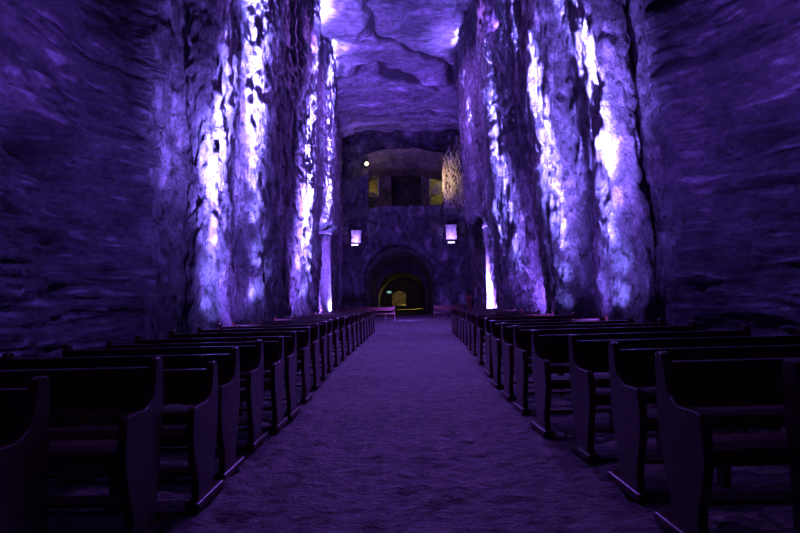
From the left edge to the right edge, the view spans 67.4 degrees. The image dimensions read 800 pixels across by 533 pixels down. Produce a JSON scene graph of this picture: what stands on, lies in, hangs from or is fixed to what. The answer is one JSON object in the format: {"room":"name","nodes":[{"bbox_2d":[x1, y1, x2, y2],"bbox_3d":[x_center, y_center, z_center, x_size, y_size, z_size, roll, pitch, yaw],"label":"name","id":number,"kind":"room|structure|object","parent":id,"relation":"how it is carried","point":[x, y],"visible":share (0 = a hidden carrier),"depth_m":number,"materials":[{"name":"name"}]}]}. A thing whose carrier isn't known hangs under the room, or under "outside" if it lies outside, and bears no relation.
{"room":"underground church","nodes":[
{"label":"underground church","id":0,"kind":"room"},
{"bbox_2d":[0,0,342,359],"bbox_3d":[-4.775,-4.914,21.331,3.340,15.200,50.065,-2,-3,3],"label":"wall","id":1,"kind":"structure","parent":0,"point":[166,165],"depth_m":12.86,"materials":[{"name":"stone"}]},
{"bbox_2d":[369,180,378,195],"bbox_3d":[-2.903,-6.478,51.275,2.679,3.204,2.450,-1,-3,1],"label":"wall","id":2,"kind":"structure","parent":0,"point":[373,186],"depth_m":52.31,"materials":[{"name":"yellow stone"}]},
{"bbox_2d":[318,0,471,137],"bbox_3d":[-0.028,-11.744,21.958,18.000,2.043,50.490,-1,-3,1],"label":"ceiling","id":3,"kind":"structure","parent":0,"point":[395,70],"depth_m":33.24,"materials":[{"name":"stone"}]},
{"bbox_2d":[392,292,405,305],"bbox_3d":[0.019,5.478,103.415,7.300,2.600,0.300,-1,-3,1],"label":"wall","id":4,"kind":"structure","parent":0,"point":[398,299],"depth_m":103.25,"materials":[{"name":"beige stone"}]},
{"bbox_2d":[365,247,433,315],"bbox_3d":[0.078,1.626,51.821,5.323,5.493,15.750,-1,-3,1],"label":"archway","id":5,"kind":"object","parent":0,"point":[395,254],"depth_m":50.91,"materials":[{"name":"stone"}]},
{"bbox_2d":[378,272,424,306],"bbox_3d":[0.407,3.215,77.369,7.952,5.217,34.650,-1,-3,1],"label":"wall","id":6,"kind":"structure","parent":0,"point":[395,275],"depth_m":87.25,"materials":[{"name":"stone"}]},
{"bbox_2d":[376,261,427,312],"bbox_3d":[0.189,1.583,60.027,8.640,6.360,0.266,-1,-3,1],"label":"wall","id":7,"kind":"structure","parent":0,"point":[402,266],"depth_m":60.05,"materials":[{"name":"stone"}]},
{"bbox_2d":[380,277,424,308],"bbox_3d":[0.619,3.771,94.944,8.760,6.000,0.241,-1,-3,1],"label":"wall","id":8,"kind":"structure","parent":0,"point":[414,291],"depth_m":94.91,"materials":[{"name":"grey stone"}]},
{"bbox_2d":[363,148,446,208],"bbox_3d":[0.399,-6.346,46.991,6.266,4.589,5.300,-1,-3,1],"label":"wall","id":9,"kind":"structure","parent":0,"point":[417,162],"depth_m":46.98,"materials":[{"name":"stone"}]},
{"bbox_2d":[368,149,442,207],"bbox_3d":[0.462,-6.822,49.797,7.300,5.683,0.450,-1,-3,1],"label":"wall","id":10,"kind":"structure","parent":0,"point":[385,192],"depth_m":49.53,"materials":[{"name":"stone"}]},
{"bbox_2d":[368,179,378,196],"bbox_3d":[-2.176,-6.686,49.719,0.879,1.904,0.560,-1,-3,1],"label":"window","id":11,"kind":"structure","parent":10,"relation":"in","point":[378,179],"depth_m":49.48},
{"bbox_2d":[391,176,420,206],"bbox_3d":[0.552,-5.870,51.544,3.060,4.280,3.150,-1,-3,1],"label":"wall","id":12,"kind":"structure","parent":0,"point":[406,190],"depth_m":52.95,"materials":[{"name":"black stone"}]},
{"bbox_2d":[341,130,473,316],"bbox_3d":[0.399,-3.627,44.269,12.920,15.130,1.602,-1,-3,1],"label":"wall","id":13,"kind":"structure","parent":0,"point":[421,229],"depth_m":44.25,"materials":[{"name":"stone"}]},
{"bbox_2d":[351,230,361,243],"bbox_3d":[-3.186,-2.176,43.944,0.802,0.991,0.460,-1,-3,1],"label":"wall lamp","id":14,"kind":"object","parent":13,"relation":"attached to","point":[355,234],"visible":1,"depth_m":43.75,"materials":[{"name":"white glass"}]},
{"bbox_2d":[445,224,456,239],"bbox_3d":[3.729,-2.519,43.869,0.836,1.133,0.459,-1,-3,1],"label":"wall lamp","id":15,"kind":"object","parent":13,"relation":"attached to","point":[451,233],"visible":1,"depth_m":43.69,"materials":[{"name":"white glass"}]},
{"bbox_2d":[442,131,464,207],"bbox_3d":[3.992,-7.039,43.921,1.818,5.859,1.423,-1,-3,1],"label":"formation","id":16,"kind":"object","parent":13,"relation":"attached to","point":[454,190],"visible":0.8,"depth_m":43.82,"materials":[{"name":"beige stone"}]},
{"bbox_2d":[47,308,798,532],"bbox_3d":[0.883,4.904,63.841,18.400,0.121,134.048,-1,-3,1],"label":"floor","id":17,"kind":"structure","parent":0,"point":[409,433],"depth_m":4.32,"materials":[{"name":"grey stone"}]},
{"bbox_2d":[0,376,49,532],"bbox_3d":[-2.470,0.953,2.503,1.820,0.905,0.512,-1,-3,0],"label":"pew","id":18,"kind":"object","parent":17,"relation":"on","point":[24,412],"visible":1,"depth_m":2.59,"materials":[{"name":"brown wood"}]},
{"bbox_2d":[0,357,169,532],"bbox_3d":[-2.213,0.976,3.158,1.820,0.923,0.512,-1,-3,0],"label":"pew","id":19,"kind":"object","parent":17,"relation":"on","point":[135,454],"visible":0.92,"depth_m":3.21,"materials":[{"name":"brown wood"}]},
{"bbox_2d":[0,347,244,479],"bbox_3d":[-2.105,1.061,4.363,1.820,0.887,0.512,-1,-3,1],"label":"pew","id":20,"kind":"object","parent":17,"relation":"on","point":[228,364],"visible":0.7,"depth_m":4.45,"materials":[{"name":"brown wood"}]},
{"bbox_2d":[47,361,223,511],"bbox_3d":[-2.091,1.051,3.767,1.820,0.837,0.512,-1,-3,1],"label":"pew","id":21,"kind":"object","parent":17,"relation":"on","point":[198,387],"visible":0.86,"depth_m":3.73,"materials":[{"name":"brown wood"}]},
{"bbox_2d":[49,339,267,449],"bbox_3d":[-2.119,1.111,5.220,1.820,0.887,0.512,-1,-3,1],"label":"pew","id":22,"kind":"object","parent":17,"relation":"on","point":[251,356],"visible":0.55,"depth_m":5.36,"materials":[{"name":"brown wood"}]},
{"bbox_2d":[106,336,287,431],"bbox_3d":[-2.067,1.155,5.920,1.820,0.878,0.512,-1,-3,0],"label":"pew","id":23,"kind":"object","parent":17,"relation":"on","point":[273,350],"visible":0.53,"depth_m":6.02,"materials":[{"name":"brown wood"}]},
{"bbox_2d":[135,331,299,418],"bbox_3d":[-2.043,1.179,6.513,1.820,0.896,0.512,-1,-3,1],"label":"pew","id":24,"kind":"object","parent":17,"relation":"on","point":[290,342],"visible":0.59,"depth_m":6.63,"materials":[{"name":"brown wood"}]},
{"bbox_2d":[165,326,312,404],"bbox_3d":[-2.043,1.232,7.515,1.820,0.905,0.512,-1,-3,1],"label":"pew","id":25,"kind":"object","parent":17,"relation":"on","point":[303,337],"visible":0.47,"depth_m":7.66,"materials":[{"name":"brown wood"}]},
{"bbox_2d":[197,323,321,388],"bbox_3d":[-2.079,1.300,8.667,1.820,0.905,0.512,-1,-3,0],"label":"pew","id":26,"kind":"object","parent":17,"relation":"on","point":[314,331],"visible":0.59,"depth_m":8.81,"materials":[{"name":"brown wood"}]},
{"bbox_2d":[217,321,328,379],"bbox_3d":[-2.084,1.358,9.665,1.820,0.905,0.512,-1,-3,0],"label":"pew","id":27,"kind":"object","parent":17,"relation":"on","point":[322,327],"visible":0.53,"depth_m":9.78,"materials":[{"name":"brown wood"}]},
{"bbox_2d":[232,319,333,372],"bbox_3d":[-2.100,1.409,10.552,1.820,0.905,0.512,-1,-3,1],"label":"pew","id":28,"kind":"object","parent":17,"relation":"on","point":[330,369],"visible":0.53,"depth_m":10.61,"materials":[{"name":"brown wood"}]},
{"bbox_2d":[247,318,340,366],"bbox_3d":[-2.085,1.467,11.557,1.820,0.905,0.512,-1,-3,1],"label":"pew","id":29,"kind":"object","parent":17,"relation":"on","point":[335,324],"visible":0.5,"depth_m":11.67,"materials":[{"name":"brown wood"}]},
{"bbox_2d":[262,316,346,360],"bbox_3d":[-2.066,1.533,12.699,1.820,0.905,0.512,-1,-3,1],"label":"pew","id":30,"kind":"object","parent":17,"relation":"on","point":[341,321],"visible":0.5,"depth_m":12.80,"materials":[{"name":"brown wood"}]},
{"bbox_2d":[274,315,351,354],"bbox_3d":[-2.050,1.602,13.903,1.820,0.905,0.512,-1,-3,1],"label":"pew","id":31,"kind":"object","parent":17,"relation":"on","point":[347,319],"visible":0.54,"depth_m":14.00,"materials":[{"name":"brown wood"}]},
{"bbox_2d":[285,314,356,350],"bbox_3d":[-2.032,1.673,15.131,1.820,0.905,0.512,-1,-3,0],"label":"pew","id":32,"kind":"object","parent":17,"relation":"on","point":[352,318],"visible":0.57,"depth_m":15.24,"materials":[{"name":"brown wood"}]},
{"bbox_2d":[319,230,331,312],"bbox_3d":[-3.828,0.613,30.569,0.731,4.888,0.731,-1,-3,1],"label":"round column","id":33,"kind":"structure","parent":17,"relation":"on","point":[325,281],"depth_m":30.33,"materials":[{"name":"stone"}]},
{"bbox_2d":[294,313,359,346],"bbox_3d":[-2.017,1.743,16.358,1.820,0.905,0.512,-1,-3,1],"label":"pew","id":34,"kind":"object","parent":17,"relation":"on","point":[357,315],"visible":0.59,"depth_m":16.43,"materials":[{"name":"brown wood"}]},
{"bbox_2d":[302,312,363,343],"bbox_3d":[-2.000,1.815,17.608,1.820,0.905,0.512,-1,-3,1],"label":"pew","id":35,"kind":"object","parent":17,"relation":"on","point":[360,315],"visible":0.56,"depth_m":17.72,"materials":[{"name":"brown wood"}]},
{"bbox_2d":[309,311,366,340],"bbox_3d":[-1.984,1.887,18.868,1.820,0.905,0.512,-1,-3,1],"label":"pew","id":36,"kind":"object","parent":17,"relation":"on","point":[363,314],"visible":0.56,"depth_m":18.98,"materials":[{"name":"brown wood"}]},
{"bbox_2d":[315,311,368,337],"bbox_3d":[-1.968,1.961,20.143,1.820,0.905,0.512,-1,-3,1],"label":"pew","id":37,"kind":"object","parent":17,"relation":"on","point":[366,313],"visible":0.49,"depth_m":20.25,"materials":[{"name":"brown wood"}]},
{"bbox_2d":[321,310,371,335],"bbox_3d":[-1.951,2.035,21.434,1.820,0.905,0.512,-1,-3,1],"label":"pew","id":38,"kind":"object","parent":17,"relation":"on","point":[369,317],"visible":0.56,"depth_m":21.53,"materials":[{"name":"brown wood"}]},
{"bbox_2d":[326,310,373,333],"bbox_3d":[-1.934,2.110,22.744,1.820,0.905,0.512,-1,-3,1],"label":"pew","id":39,"kind":"object","parent":17,"relation":"on","point":[371,311],"visible":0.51,"depth_m":22.85,"materials":[{"name":"brown wood"}]},
{"bbox_2d":[338,307,365,319],"bbox_3d":[-3.046,3.009,37.828,1.820,0.905,0.512,-1,-3,1],"label":"pew","id":40,"kind":"object","parent":17,"relation":"on","point":[339,309],"visible":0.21,"depth_m":37.99,"materials":[{"name":"brown wood"}]},
{"bbox_2d":[330,309,374,331],"bbox_3d":[-1.915,2.187,24.075,1.820,0.905,0.512,-1,-3,0],"label":"pew","id":41,"kind":"object","parent":17,"relation":"on","point":[373,309],"visible":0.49,"depth_m":24.16,"materials":[{"name":"brown wood"}]},
{"bbox_2d":[367,306,394,320],"bbox_3d":[-1.208,2.958,37.706,1.820,0.905,0.512,-1,-3,1],"label":"pew","id":42,"kind":"object","parent":17,"relation":"on","point":[368,308],"visible":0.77,"depth_m":37.85,"materials":[{"name":"brown wood"}]},
{"bbox_2d":[434,304,461,319],"bbox_3d":[3.033,2.865,37.855,1.820,0.905,0.512,-1,-3,1],"label":"pew","id":43,"kind":"object","parent":17,"relation":"on","point":[451,306],"visible":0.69,"depth_m":38.00,"materials":[{"name":"brown wood"}]},
{"bbox_2d":[465,295,472,308],"bbox_3d":[4.424,2.577,38.449,0.448,1.482,0.329,-1,-3,1],"label":"wooden lectern","id":44,"kind":"object","parent":17,"relation":"on","point":[468,297],"visible":0.45,"depth_m":38.39,"materials":[{"name":"brown wood"}]},
{"bbox_2d":[451,307,497,332],"bbox_3d":[2.811,1.972,22.323,1.820,0.905,0.512,-1,-3,-2],"label":"pew","id":45,"kind":"object","parent":17,"relation":"on","point":[452,331],"visible":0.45,"depth_m":22.38,"materials":[{"name":"brown wood"}]},
{"bbox_2d":[453,307,502,333],"bbox_3d":[2.779,1.903,21.116,1.820,0.905,0.512,-1,-3,-1],"label":"pew","id":46,"kind":"object","parent":17,"relation":"on","point":[454,332],"visible":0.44,"depth_m":21.19,"materials":[{"name":"brown wood"}]},
{"bbox_2d":[455,307,507,336],"bbox_3d":[2.741,1.835,19.921,1.820,0.905,0.512,-1,-3,-1],"label":"pew","id":47,"kind":"object","parent":17,"relation":"on","point":[456,311],"visible":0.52,"depth_m":20.00,"materials":[{"name":"brown wood"}]},
{"bbox_2d":[458,308,514,338],"bbox_3d":[2.700,1.750,18.432,1.820,0.905,0.512,-1,-3,-2],"label":"pew","id":48,"kind":"object","parent":17,"relation":"on","point":[459,318],"visible":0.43,"depth_m":18.52,"materials":[{"name":"brown wood"}]},
{"bbox_2d":[482,222,493,307],"bbox_3d":[4.017,0.354,25.571,0.810,4.452,0.810,-1,-3,1],"label":"round column","id":49,"kind":"structure","parent":17,"relation":"on","point":[489,288],"depth_m":25.36,"materials":[{"name":"grey stone"}]},
{"bbox_2d":[460,309,521,341],"bbox_3d":[2.646,1.676,17.125,1.820,0.905,0.512,-1,-3,-1],"label":"pew","id":50,"kind":"object","parent":17,"relation":"on","point":[461,312],"visible":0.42,"depth_m":17.21,"materials":[{"name":"brown wood"}]},
{"bbox_2d":[463,309,529,345],"bbox_3d":[2.595,1.602,15.826,1.820,0.905,0.512,-1,-3,-1],"label":"pew","id":51,"kind":"object","parent":17,"relation":"on","point":[464,313],"visible":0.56,"depth_m":15.94,"materials":[{"name":"brown wood"}]},
{"bbox_2d":[466,310,539,349],"bbox_3d":[2.526,1.523,14.438,1.826,0.905,0.512,-1,-3,-2],"label":"pew","id":52,"kind":"object","parent":17,"relation":"on","point":[538,311],"visible":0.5,"depth_m":14.55,"materials":[{"name":"brown wood"}]},
{"bbox_2d":[470,311,553,355],"bbox_3d":[2.482,1.443,13.031,1.874,0.905,0.512,-1,-3,-1],"label":"pew","id":53,"kind":"object","parent":17,"relation":"on","point":[472,317],"visible":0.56,"depth_m":13.17,"materials":[{"name":"brown wood"}]},
{"bbox_2d":[476,312,575,363],"bbox_3d":[2.426,1.347,11.345,1.946,0.905,0.512,-1,-3,-2],"label":"pew","id":54,"kind":"object","parent":17,"relation":"on","point":[480,324],"visible":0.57,"depth_m":11.49,"materials":[{"name":"brown wood"}]},
{"bbox_2d":[484,315,607,376],"bbox_3d":[2.364,1.241,9.491,2.018,0.905,0.512,-1,-3,-1],"label":"pew","id":55,"kind":"object","parent":17,"relation":"on","point":[489,372],"visible":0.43,"depth_m":9.63,"materials":[{"name":"brown wood"}]},
{"bbox_2d":[490,316,633,387],"bbox_3d":[2.321,1.176,8.356,2.080,0.905,0.512,-1,-3,-2],"label":"pew","id":56,"kind":"object","parent":17,"relation":"on","point":[495,328],"visible":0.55,"depth_m":8.47,"materials":[{"name":"brown wood"}]},
{"bbox_2d":[501,318,663,400],"bbox_3d":[2.304,1.119,7.355,2.085,0.905,0.512,-1,-3,-2],"label":"pew","id":57,"kind":"object","parent":17,"relation":"on","point":[506,332],"visible":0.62,"depth_m":7.44,"materials":[{"name":"brown wood"}]},
{"bbox_2d":[513,321,697,413],"bbox_3d":[2.294,1.070,6.503,2.082,0.905,0.512,-1,-3,-2],"label":"pew","id":58,"kind":"object","parent":17,"relation":"on","point":[521,338],"visible":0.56,"depth_m":6.61,"materials":[{"name":"brown wood"}]},
{"bbox_2d":[531,324,781,436],"bbox_3d":[2.274,1.010,5.460,2.097,0.905,0.512,-1,-3,-2],"label":"pew","id":59,"kind":"object","parent":17,"relation":"on","point":[545,348],"visible":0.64,"depth_m":5.55,"materials":[{"name":"brown wood"}]},
{"bbox_2d":[568,328,799,461],"bbox_3d":[2.328,0.961,4.631,1.960,0.905,0.512,-1,-3,-1],"label":"pew","id":60,"kind":"object","parent":17,"relation":"on","point":[585,356],"visible":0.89,"depth_m":4.74,"materials":[{"name":"brown wood"}]},
{"bbox_2d":[608,341,799,502],"bbox_3d":[2.329,0.910,3.749,1.932,0.905,0.512,-1,-3,-1],"label":"pew","id":61,"kind":"object","parent":17,"relation":"on","point":[629,369],"visible":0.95,"depth_m":3.74,"materials":[{"name":"brown wood"}]},
{"bbox_2d":[711,517,728,521],"bbox_3d":[1.691,1.334,3.166,0.072,0.006,0.056,0,-4,-22],"label":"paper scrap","id":62,"kind":"object","parent":17,"relation":"on","point":[719,519],"visible":1,"depth_m":3.16,"materials":[{"name":"paper"}]},
{"bbox_2d":[654,351,799,532],"bbox_3d":[2.317,0.866,2.994,1.938,0.905,0.512,-1,-3,-1],"label":"pew","id":63,"kind":"object","parent":17,"relation":"on","point":[691,452],"visible":1,"depth_m":3.01,"materials":[{"name":"brown wood"}]},
{"bbox_2d":[782,359,799,502],"bbox_3d":[2.605,0.829,2.473,1.820,0.905,0.512,-1,-3,-2],"label":"pew","id":64,"kind":"object","parent":17,"relation":"on","point":[790,368],"visible":1,"depth_m":2.60,"materials":[{"name":"brown wood"}]},
{"bbox_2d":[430,179,442,204],"bbox_3d":[3.793,-6.800,51.204,3.098,3.957,2.450,-1,-3,1],"label":"wall","id":65,"kind":"structure","parent":0,"point":[437,199],"depth_m":52.20,"materials":[{"name":"yellow stone"}]},
{"bbox_2d":[431,181,441,195],"bbox_3d":[3.089,-6.604,50.776,1.022,1.252,0.500,-1,-3,1],"label":"stone slab","id":66,"kind":"object","parent":65,"relation":"on","point":[437,188],"visible":0.87,"depth_m":50.52,"materials":[{"name":"stone"}]},
{"bbox_2d":[452,0,799,335],"bbox_3d":[5.063,-5.160,21.171,4.153,15.200,50.145,-1,-3,-3],"label":"wall","id":67,"kind":"structure","parent":0,"point":[621,159],"depth_m":11.85,"materials":[{"name":"stone"}]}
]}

